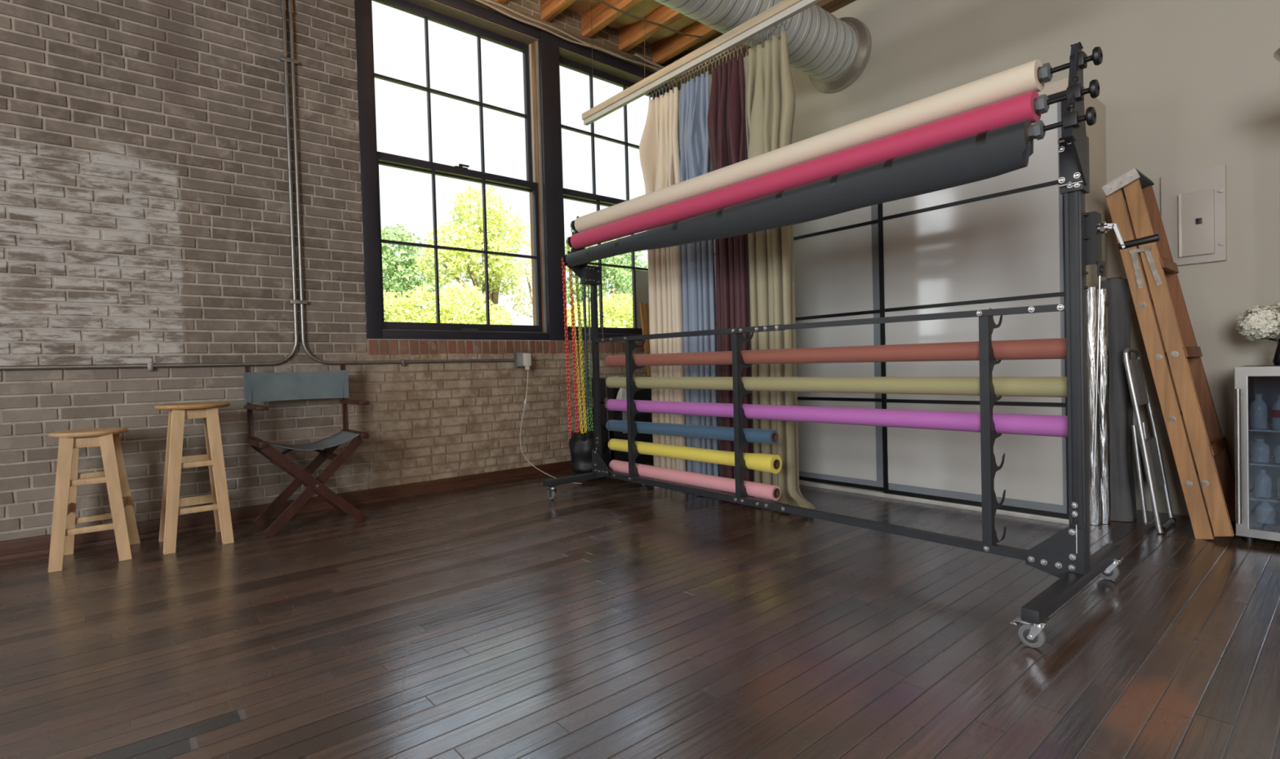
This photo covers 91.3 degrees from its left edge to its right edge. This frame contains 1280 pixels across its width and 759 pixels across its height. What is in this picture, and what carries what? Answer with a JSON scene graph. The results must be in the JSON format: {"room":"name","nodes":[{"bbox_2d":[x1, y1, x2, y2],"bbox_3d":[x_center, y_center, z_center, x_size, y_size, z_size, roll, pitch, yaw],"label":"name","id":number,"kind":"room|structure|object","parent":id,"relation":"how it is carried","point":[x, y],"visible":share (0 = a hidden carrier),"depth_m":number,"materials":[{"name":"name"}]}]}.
{"room":"studio","nodes":[
{"label":"studio","id":0,"kind":"room"},
{"bbox_2d":[0,0,672,541],"bbox_3d":[-3.418,-1.189,3.237,10.300,4.200,0.363,-3,1,-41],"label":"wall","id":1,"kind":"structure","parent":0,"point":[144,212],"depth_m":3.70,"materials":[{"name":"brick"}]},
{"bbox_2d":[0,0,515,370],"bbox_3d":[-4.091,-1.518,2.407,8.020,3.052,0.032,-3,1,-41],"label":"conduit","id":2,"kind":"object","parent":1,"relation":"attached to","point":[285,59],"visible":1,"depth_m":4.00,"materials":[{"name":"metal"}]},
{"bbox_2d":[0,460,572,560],"bbox_3d":[-3.350,0.878,3.034,10.000,0.112,0.040,-3,1,-41],"label":"baseboard","id":3,"kind":"structure","parent":1,"relation":"attached to","point":[35,545],"depth_m":3.97,"materials":[{"name":"paint"}]},
{"bbox_2d":[354,0,567,340],"bbox_3d":[-1.372,-1.606,4.920,1.652,2.595,0.272,-3,1,-41],"label":"window","id":4,"kind":"structure","parent":1,"relation":"in","point":[540,48],"depth_m":4.98,"materials":[{"name":"paint"}]},
{"bbox_2d":[513,351,525,367],"bbox_3d":[-0.970,-0.162,5.058,0.085,0.120,0.064,-3,1,-41],"label":"outlet box","id":5,"kind":"object","parent":1,"relation":"attached to","point":[517,356],"visible":0.94,"depth_m":5.03,"materials":[{"name":"metal"}]},
{"bbox_2d":[464,0,660,73],"bbox_3d":[-3.457,-2.844,2.966,10.000,0.070,0.055,-3,1,-41],"label":"trim","id":6,"kind":"structure","parent":1,"relation":"attached to","point":[584,38],"depth_m":5.37,"materials":[{"name":"brown wood"}]},
{"bbox_2d":[475,0,658,71],"bbox_3d":[-1.086,-2.900,4.932,3.761,0.059,0.016,-3,1,-41],"label":"cable","id":7,"kind":"object","parent":1,"relation":"attached to","point":[479,1],"visible":0.94,"depth_m":5.28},
{"bbox_2d":[481,0,661,70],"bbox_3d":[-1.094,-2.929,4.941,3.760,0.059,0.016,-3,1,-41],"label":"cable","id":8,"kind":"object","parent":1,"relation":"attached to","point":[487,1],"visible":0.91,"depth_m":5.20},
{"bbox_2d":[558,36,672,341],"bbox_3d":[-0.231,-1.657,5.904,1.363,2.595,0.261,-3,1,-41],"label":"window","id":9,"kind":"structure","parent":1,"relation":"in","point":[573,56],"depth_m":5.76,"materials":[{"name":"paint"}]},
{"bbox_2d":[639,302,650,376],"bbox_3d":[0.099,0.020,5.839,0.199,1.488,0.046,-1,1,34],"label":"trim","id":10,"kind":"structure","parent":1,"relation":"attached to","point":[641,304],"depth_m":5.85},
{"bbox_2d":[643,302,650,354],"bbox_3d":[0.136,0.021,5.871,0.195,1.483,0.044,-1,1,38],"label":"trim","id":11,"kind":"structure","parent":1,"relation":"attached to","point":[646,305],"depth_m":5.89,"materials":[{"name":"brown wood"}]},
{"bbox_2d":[634,53,664,68],"bbox_3d":[0.148,-3.025,5.991,0.502,0.059,0.034,-3,1,-41],"label":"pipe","id":12,"kind":"object","parent":1,"relation":"attached to","point":[635,54],"visible":0.79,"depth_m":5.92,"materials":[{"name":"grey metal"}]},
{"bbox_2d":[495,0,722,65],"bbox_3d":[-0.248,-3.075,-0.792,10.400,0.350,10.700,-3,1,-41],"label":"ceiling","id":13,"kind":"structure","parent":0,"point":[667,44],"depth_m":5.45,"materials":[{"name":"brown wood"}]},
{"bbox_2d":[595,0,702,37],"bbox_3d":[-0.072,-2.995,5.100,1.526,0.044,0.069,-2,1,-37],"label":"electrical cable","id":14,"kind":"object","parent":13,"relation":"attached to","point":[601,1],"visible":0.99,"depth_m":5.22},
{"bbox_2d":[582,0,822,125],"bbox_3d":[0.725,-2.549,3.768,0.132,0.932,3.565,-3,1,-41],"label":"rail","id":15,"kind":"object","parent":13,"relation":"hanging from","point":[785,9],"visible":1,"depth_m":4.11,"materials":[{"name":"beige metal"}]},
{"bbox_2d":[639,76,688,488],"bbox_3d":[0.193,-0.650,4.421,0.191,2.852,0.319,-3,1,-41],"label":"curtain","id":16,"kind":"object","parent":15,"relation":"hanging from","point":[660,144],"visible":0.61,"depth_m":4.40,"materials":[{"name":"beige fabric"}]},
{"bbox_2d":[679,60,720,495],"bbox_3d":[0.396,-0.649,4.188,0.269,2.848,0.156,-1,1,41],"label":"curtain","id":17,"kind":"object","parent":15,"relation":"hanging from","point":[698,260],"visible":0.59,"depth_m":4.14,"materials":[{"name":"blue fabric"}]},
{"bbox_2d":[706,42,754,497],"bbox_3d":[0.581,-0.652,3.967,0.276,2.852,0.180,-1,1,35],"label":"curtain","id":18,"kind":"object","parent":15,"relation":"hanging from","point":[726,118],"visible":0.58,"depth_m":3.91,"materials":[{"name":"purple fabric"}]},
{"bbox_2d":[744,19,815,517],"bbox_3d":[0.830,-0.652,3.705,0.182,2.854,0.429,-3,1,-41],"label":"curtain","id":19,"kind":"object","parent":15,"relation":"hanging from","point":[770,94],"visible":0.66,"depth_m":3.69,"materials":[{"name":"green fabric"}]},
{"bbox_2d":[0,471,1279,758],"bbox_3d":[-0.069,0.875,-0.721,10.100,0.042,10.200,-3,1,-41],"label":"floor","id":20,"kind":"structure","parent":0,"point":[605,618],"depth_m":2.01,"materials":[{"name":"brown wood"}]},
{"bbox_2d":[48,427,140,573],"bbox_3d":[-2.751,0.579,3.158,0.349,0.651,0.408,-3,1,-41],"label":"wooden stool","id":21,"kind":"object","parent":20,"relation":"on","point":[114,475],"visible":1,"depth_m":3.08,"materials":[{"name":"brown wood"}]},
{"bbox_2d":[154,401,234,555],"bbox_3d":[-2.414,0.509,3.401,0.336,0.760,0.388,-3,1,-41],"label":"wooden stool","id":22,"kind":"object","parent":20,"relation":"on","point":[175,461],"visible":1,"depth_m":3.33,"materials":[{"name":"brown wood"}]},
{"bbox_2d":[243,364,369,537],"bbox_3d":[-1.990,0.393,3.752,0.590,0.967,0.451,-3,1,-41],"label":"chair","id":23,"kind":"object","parent":20,"relation":"on","point":[259,387],"visible":0.97,"depth_m":3.77,"materials":[{"name":"grey fabric"}]},
{"bbox_2d":[520,353,582,484],"bbox_3d":[-0.701,0.281,4.770,0.135,0.988,0.720,-3,1,-41],"label":"power cord","id":24,"kind":"object","parent":20,"relation":"on","point":[526,357],"visible":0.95,"depth_m":5.01,"materials":[{"name":"white plastic"}]},
{"bbox_2d":[568,421,611,480],"bbox_3d":[-0.381,0.550,4.837,0.354,0.450,0.294,-3,1,-41],"label":"duffel bag","id":25,"kind":"object","parent":20,"relation":"on","point":[580,451],"visible":0.54,"depth_m":4.72,"materials":[{"name":"black plastic"}]},
{"bbox_2d":[588,376,653,469],"bbox_3d":[-0.107,0.379,5.186,0.545,0.804,0.389,-3,1,-41],"label":"equipment case","id":26,"kind":"object","parent":20,"relation":"on","point":[645,394],"visible":0.23,"depth_m":5.00,"materials":[{"name":"metal"}]},
{"bbox_2d":[613,376,626,399],"bbox_3d":[-0.158,0.109,4.882,0.149,0.271,0.109,-1,1,21],"label":"plastic bag","id":27,"kind":"object","parent":26,"relation":"hanging from","point":[621,394],"visible":0.31,"depth_m":4.84,"materials":[{"name":"white plastic"}]},
{"bbox_2d":[543,41,1159,648],"bbox_3d":[0.630,-0.155,3.160,0.963,1.908,3.090,-3,1,-41],"label":"rack","id":28,"kind":"object","parent":20,"relation":"on","point":[1065,556],"visible":0.9,"depth_m":2.19,"materials":[{"name":"metal"}]},
{"bbox_2d":[561,257,578,440],"bbox_3d":[-0.470,-0.207,4.225,0.102,1.247,0.029,-3,1,-41],"label":"chain","id":29,"kind":"object","parent":28,"relation":"hanging from","point":[573,434],"visible":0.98,"depth_m":4.22,"materials":[{"name":"plastic"}]},
{"bbox_2d":[566,236,586,441],"bbox_3d":[-0.429,-0.271,4.260,0.125,1.390,0.029,-3,1,-41],"label":"chain","id":30,"kind":"object","parent":28,"relation":"hanging from","point":[583,434],"visible":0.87,"depth_m":4.27,"materials":[{"name":"plastic"}]},
{"bbox_2d":[570,221,593,439],"bbox_3d":[-0.396,-0.336,4.289,0.139,1.497,0.029,-3,1,-41],"label":"chain","id":31,"kind":"object","parent":28,"relation":"hanging from","point":[589,431],"visible":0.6,"depth_m":4.31,"materials":[{"name":"plastic"}]},
{"bbox_2d":[587,287,592,413],"bbox_3d":[-0.349,-0.200,4.369,0.017,0.890,0.012,-3,1,-41],"label":"pull cord","id":32,"kind":"object","parent":28,"relation":"hanging from","point":[588,304],"visible":0.81,"depth_m":4.37,"materials":[{"name":"plastic"}]},
{"bbox_2d":[605,419,778,444],"bbox_3d":[0.246,0.307,3.773,0.074,0.085,1.395,-3,1,-41],"label":"paper roll","id":33,"kind":"object","parent":28,"relation":"on","point":[726,433],"visible":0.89,"depth_m":3.63,"materials":[{"name":"paper"}]},
{"bbox_2d":[608,438,782,473],"bbox_3d":[0.259,0.442,3.765,0.098,0.097,1.383,-3,1,-41],"label":"paper roll","id":34,"kind":"object","parent":28,"relation":"on","point":[767,463],"visible":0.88,"depth_m":3.60,"materials":[{"name":"paper"}]},
{"bbox_2d":[608,459,781,501],"bbox_3d":[0.263,0.590,3.767,0.078,0.084,1.374,-3,1,-41],"label":"paper roll","id":35,"kind":"object","parent":28,"relation":"on","point":[766,491],"visible":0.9,"depth_m":3.63,"materials":[{"name":"paper"}]},
{"bbox_2d":[565,119,1033,266],"bbox_3d":[0.425,-0.785,3.136,0.091,0.169,2.724,-3,1,-41],"label":"paper roll","id":36,"kind":"object","parent":28,"relation":"attached to","point":[1002,150],"visible":0.98,"depth_m":2.56,"materials":[{"name":"paper"}]},
{"bbox_2d":[570,90,1040,249],"bbox_3d":[0.460,-0.925,3.154,0.104,0.108,2.725,-3,1,-41],"label":"paper roll","id":37,"kind":"object","parent":28,"relation":"on","point":[1021,107],"visible":0.87,"depth_m":2.68,"materials":[{"name":"paper"}]},
{"bbox_2d":[574,58,1044,232],"bbox_3d":[0.486,-1.042,3.179,0.105,0.109,2.728,-3,1,-41],"label":"paper roll","id":38,"kind":"object","parent":28,"relation":"on","point":[1023,78],"visible":0.79,"depth_m":2.66,"materials":[{"name":"paper"}]},
{"bbox_2d":[604,337,1066,366],"bbox_3d":[0.665,-0.119,3.262,0.076,0.098,2.698,-3,1,-41],"label":"paper roll","id":39,"kind":"object","parent":28,"relation":"on","point":[1037,348],"visible":0.84,"depth_m":2.79,"materials":[{"name":"paper"}]},
{"bbox_2d":[605,377,1066,397],"bbox_3d":[0.669,0.023,3.264,0.075,0.092,2.700,-3,1,-41],"label":"paper roll","id":40,"kind":"object","parent":28,"relation":"on","point":[1046,387],"visible":0.88,"depth_m":2.80,"materials":[{"name":"paper"}]},
{"bbox_2d":[605,399,1067,437],"bbox_3d":[0.673,0.172,3.267,0.078,0.083,2.700,-3,1,-41],"label":"paper roll","id":41,"kind":"object","parent":28,"relation":"on","point":[1007,424],"visible":0.91,"depth_m":2.79,"materials":[{"name":"paper"}]},
{"bbox_2d":[714,77,1107,524],"bbox_3d":[1.500,-0.400,4.519,0.619,2.300,2.949,-3,1,-41],"label":"wardrobe","id":42,"kind":"object","parent":20,"relation":"on","point":[997,242],"visible":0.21,"depth_m":3.71,"materials":[{"name":"glass"}]},
{"bbox_2d":[1086,286,1101,525],"bbox_3d":[2.343,0.138,3.239,0.064,1.225,0.062,-1,1,20],"label":"roll","id":43,"kind":"object","parent":20,"relation":"on","point":[1095,494],"visible":0.62,"depth_m":3.22,"materials":[{"name":"silver metal"}]},
{"bbox_2d":[1097,288,1111,524],"bbox_3d":[2.406,0.141,3.251,0.054,1.215,0.055,-2,1,-9],"label":"roll","id":44,"kind":"object","parent":20,"relation":"on","point":[1104,370],"visible":0.64,"depth_m":3.23,"materials":[{"name":"silver metal"}]},
{"bbox_2d":[1100,277,1136,521],"bbox_3d":[2.541,0.101,3.345,0.188,1.282,0.159,-3,1,-41],"label":"roll","id":45,"kind":"object","parent":20,"relation":"on","point":[1122,493],"visible":0.62,"depth_m":3.28,"materials":[{"name":"grey paper"}]},
{"bbox_2d":[1123,347,1176,533],"bbox_3d":[2.587,0.291,3.180,0.320,0.914,0.162,-3,1,-41],"label":"stand","id":46,"kind":"object","parent":20,"relation":"on","point":[1150,447],"visible":1,"depth_m":3.14,"materials":[{"name":"metal"}]},
{"bbox_2d":[1102,168,1235,539],"bbox_3d":[2.698,-0.155,3.168,0.469,1.807,0.484,-3,1,-41],"label":"step ladder","id":47,"kind":"object","parent":20,"relation":"on","point":[1198,445],"visible":0.96,"depth_m":3.07,"materials":[{"name":"brown wood"}]},
{"bbox_2d":[1138,302,1146,307],"bbox_3d":[2.492,-0.369,3.100,0.006,0.030,0.030,-3,1,-41],"label":"washer","id":48,"kind":"object","parent":47,"relation":"in","point":[1141,304],"depth_m":3.10,"materials":[{"name":"silver metal"}]},
{"bbox_2d":[1155,354,1162,359],"bbox_3d":[2.531,-0.109,3.053,0.006,0.030,0.030,-3,1,-41],"label":"washer","id":49,"kind":"object","parent":47,"relation":"in","point":[1157,357],"depth_m":3.05,"materials":[{"name":"silver metal"}]},
{"bbox_2d":[1168,416,1176,422],"bbox_3d":[2.563,0.192,3.013,0.006,0.030,0.030,-3,1,-41],"label":"washer","id":50,"kind":"object","parent":47,"relation":"in","point":[1171,419],"depth_m":3.01,"materials":[{"name":"silver metal"}]},
{"bbox_2d":[1170,351,1178,357],"bbox_3d":[2.571,-0.123,3.007,0.006,0.030,0.030,-3,1,-41],"label":"washer","id":51,"kind":"object","parent":47,"relation":"in","point":[1173,353],"depth_m":3.01,"materials":[{"name":"silver metal"}]},
{"bbox_2d":[1184,480,1192,487],"bbox_3d":[2.602,0.496,2.967,0.006,0.030,0.030,-3,1,-41],"label":"washer","id":52,"kind":"object","parent":47,"relation":"in","point":[1187,483],"depth_m":2.97,"materials":[{"name":"silver metal"}]},
{"bbox_2d":[1200,480,1208,486],"bbox_3d":[2.639,0.485,2.923,0.006,0.030,0.030,-3,1,-41],"label":"washer","id":53,"kind":"object","parent":47,"relation":"in","point":[1203,482],"depth_m":2.92,"materials":[{"name":"silver metal"}]},
{"bbox_2d":[1234,364,1279,542],"bbox_3d":[3.027,0.339,2.801,0.489,0.807,0.490,-3,1,-41],"label":"display cabinet","id":54,"kind":"object","parent":20,"relation":"on","point":[1249,380],"visible":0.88,"depth_m":2.84,"materials":[{"name":"metal"}]},
{"bbox_2d":[1248,393,1266,426],"bbox_3d":[2.905,0.145,2.941,0.060,0.154,0.060,-3,1,-41],"label":"water bottle","id":55,"kind":"object","parent":54,"relation":"in","point":[1255,393],"visible":0.16,"depth_m":2.95,"materials":[{"name":"plastic"}]},
{"bbox_2d":[1248,395,1267,429],"bbox_3d":[2.835,0.148,2.868,0.060,0.154,0.060,-3,1,-41],"label":"water bottle","id":56,"kind":"object","parent":54,"relation":"in","point":[1258,409],"visible":1,"depth_m":2.85,"materials":[{"name":"plastic"}]},
{"bbox_2d":[1250,439,1270,462],"bbox_3d":[2.857,0.327,2.882,0.064,0.104,0.064,-3,1,-41],"label":"water bottle","id":57,"kind":"object","parent":54,"relation":"in","point":[1260,451],"visible":1,"depth_m":2.86,"materials":[{"name":"plastic"}]},
{"bbox_2d":[1253,469,1271,497],"bbox_3d":[2.866,0.477,2.880,0.060,0.124,0.060,-3,1,-41],"label":"water bottle","id":58,"kind":"object","parent":54,"relation":"in","point":[1262,482],"visible":1,"depth_m":2.86,"materials":[{"name":"plastic"}]},
{"bbox_2d":[1248,423,1279,432],"bbox_3d":[3.046,0.225,2.817,0.352,0.008,0.434,-3,1,-41],"label":"shelf","id":59,"kind":"object","parent":54,"relation":"attached to","point":[1269,425],"depth_m":2.84,"materials":[{"name":"metal"}]},
{"bbox_2d":[1248,455,1279,466],"bbox_3d":[3.050,0.380,2.821,0.352,0.008,0.434,-3,1,-41],"label":"shelf","id":60,"kind":"object","parent":54,"relation":"attached to","point":[1272,457],"depth_m":2.85,"materials":[{"name":"metal"}]},
{"bbox_2d":[1249,488,1279,502],"bbox_3d":[3.054,0.540,2.824,0.352,0.008,0.434,-3,1,-41],"label":"shelf","id":61,"kind":"object","parent":54,"relation":"attached to","point":[1251,490],"depth_m":2.86,"materials":[{"name":"metal"}]},
{"bbox_2d":[1255,501,1275,524],"bbox_3d":[2.861,0.605,2.862,0.064,0.100,0.064,-3,1,-41],"label":"water bottle","id":62,"kind":"object","parent":54,"relation":"in","point":[1265,513],"visible":0.98,"depth_m":2.84,"materials":[{"name":"plastic"}]},
{"bbox_2d":[1271,395,1279,430],"bbox_3d":[2.883,0.148,2.813,0.060,0.154,0.060,-3,1,-41],"label":"water bottle","id":63,"kind":"object","parent":54,"relation":"in","point":[1276,406],"visible":1,"depth_m":2.81,"materials":[{"name":"plastic"}]},
{"bbox_2d":[1272,338,1279,365],"bbox_3d":[2.980,-0.128,2.897,0.072,0.122,0.072,-3,1,-41],"label":"flower vase","id":64,"kind":"object","parent":54,"relation":"on","point":[1276,360],"visible":1,"depth_m":2.90,"materials":[{"name":"black ceramic"}]},
{"bbox_2d":[1235,300,1279,344],"bbox_3d":[2.988,-0.240,2.889,0.231,0.274,0.338,-3,1,-41],"label":"bunch","id":65,"kind":"object","parent":64,"relation":"in","point":[1265,322],"visible":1,"depth_m":2.90,"materials":[{"name":"white plant"}]},
{"bbox_2d":[1273,443,1279,463],"bbox_3d":[2.908,0.327,2.824,0.064,0.104,0.064,-3,1,-41],"label":"water bottle","id":66,"kind":"object","parent":54,"relation":"in","point":[1277,448],"visible":1,"depth_m":2.83,"materials":[{"name":"plastic"}]},
{"bbox_2d":[1275,476,1279,498],"bbox_3d":[2.915,0.477,2.823,0.060,0.124,0.060,-3,1,-41],"label":"water bottle","id":67,"kind":"object","parent":54,"relation":"in","point":[1277,483],"visible":1,"depth_m":2.83,"materials":[{"name":"plastic"}]},
{"bbox_2d":[1273,47,1279,62],"bbox_3d":[2.755,-0.292,2.490,0.320,2.095,0.320,-3,1,-41],"label":"floor lamp","id":68,"kind":"object","parent":20,"relation":"on","point":[1277,54],"visible":1,"depth_m":2.55,"materials":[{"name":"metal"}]},
{"bbox_2d":[672,0,1279,521],"bbox_3d":[3.707,-1.372,2.522,0.200,4.200,10.600,-3,1,-41],"label":"wall","id":69,"kind":"structure","parent":0,"point":[1185,85],"depth_m":3.41,"materials":[{"name":"paint"}]},
{"bbox_2d":[667,0,855,90],"bbox_3d":[1.374,-2.955,4.902,0.139,0.200,3.240,-3,1,-41],"label":"trim","id":70,"kind":"structure","parent":69,"relation":"attached to","point":[830,6],"depth_m":5.50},
{"bbox_2d":[654,0,871,93],"bbox_3d":[0.064,-2.433,3.567,3.899,0.530,0.530,-3,1,-41],"label":"ventilation duct","id":71,"kind":"object","parent":69,"relation":"attached to","point":[833,52],"visible":0.75,"depth_m":4.37,"materials":[{"name":"metal"}]},
{"bbox_2d":[1160,164,1226,266],"bbox_3d":[2.905,-0.855,3.290,0.056,0.490,0.257,-3,1,-41],"label":"breaker panel","id":72,"kind":"object","parent":69,"relation":"attached to","point":[1193,202],"visible":0.93,"depth_m":3.27,"materials":[{"name":"paint"}]},
{"label":"outside","id":73,"kind":"structure","parent":0,"visible":0},
{"bbox_3d":[-17.288,1.916,27.975,70.000,0.200,55.000,-3,1,-41],"label":"ground","id":74,"kind":"structure","parent":73,"visible":0},
{"bbox_2d":[381,223,449,320],"bbox_3d":[-5.036,-0.708,13.038,1.733,4.967,2.236,-1,1,16],"label":"leafy tree","id":75,"kind":"object","parent":74,"relation":"on","point":[394,267],"visible":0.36,"depth_m":12.71,"materials":[{"name":"green plant"}]},
{"bbox_2d":[382,279,515,324],"bbox_3d":[-2.703,0.179,8.922,2.315,3.240,1.193,-3,1,-41],"label":"leafy bush","id":76,"kind":"object","parent":74,"relation":"on","point":[448,311],"visible":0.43,"depth_m":8.71,"materials":[{"name":"green plant"}]},
{"bbox_2d":[410,182,526,323],"bbox_3d":[-2.901,-0.893,11.157,1.326,5.290,2.252,-1,1,39],"label":"leafy tree","id":77,"kind":"object","parent":74,"relation":"on","point":[453,265],"visible":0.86,"depth_m":11.07,"materials":[{"name":"green plant"}]},
{"bbox_2d":[506,222,568,323],"bbox_3d":[-2.037,-0.725,12.646,1.489,4.843,1.091,-3,1,-41],"label":"leafy tree","id":78,"kind":"object","parent":74,"relation":"on","point":[526,272],"visible":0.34,"depth_m":12.43,"materials":[{"name":"green plant"}]},
{"bbox_2d":[566,290,633,328],"bbox_3d":[-0.300,-0.018,11.619,1.078,3.396,2.729,-1,1,40],"label":"leafy bush","id":79,"kind":"object","parent":74,"relation":"on","point":[620,317],"visible":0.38,"depth_m":11.18,"materials":[{"name":"green plant"}]},
{"bbox_2d":[564,237,648,322],"bbox_3d":[-0.529,-0.796,13.530,1.604,4.877,2.808,-1,1,32],"label":"leafy tree","id":80,"kind":"object","parent":74,"relation":"on","point":[620,277],"visible":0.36,"depth_m":13.18,"materials":[{"name":"green plant"}]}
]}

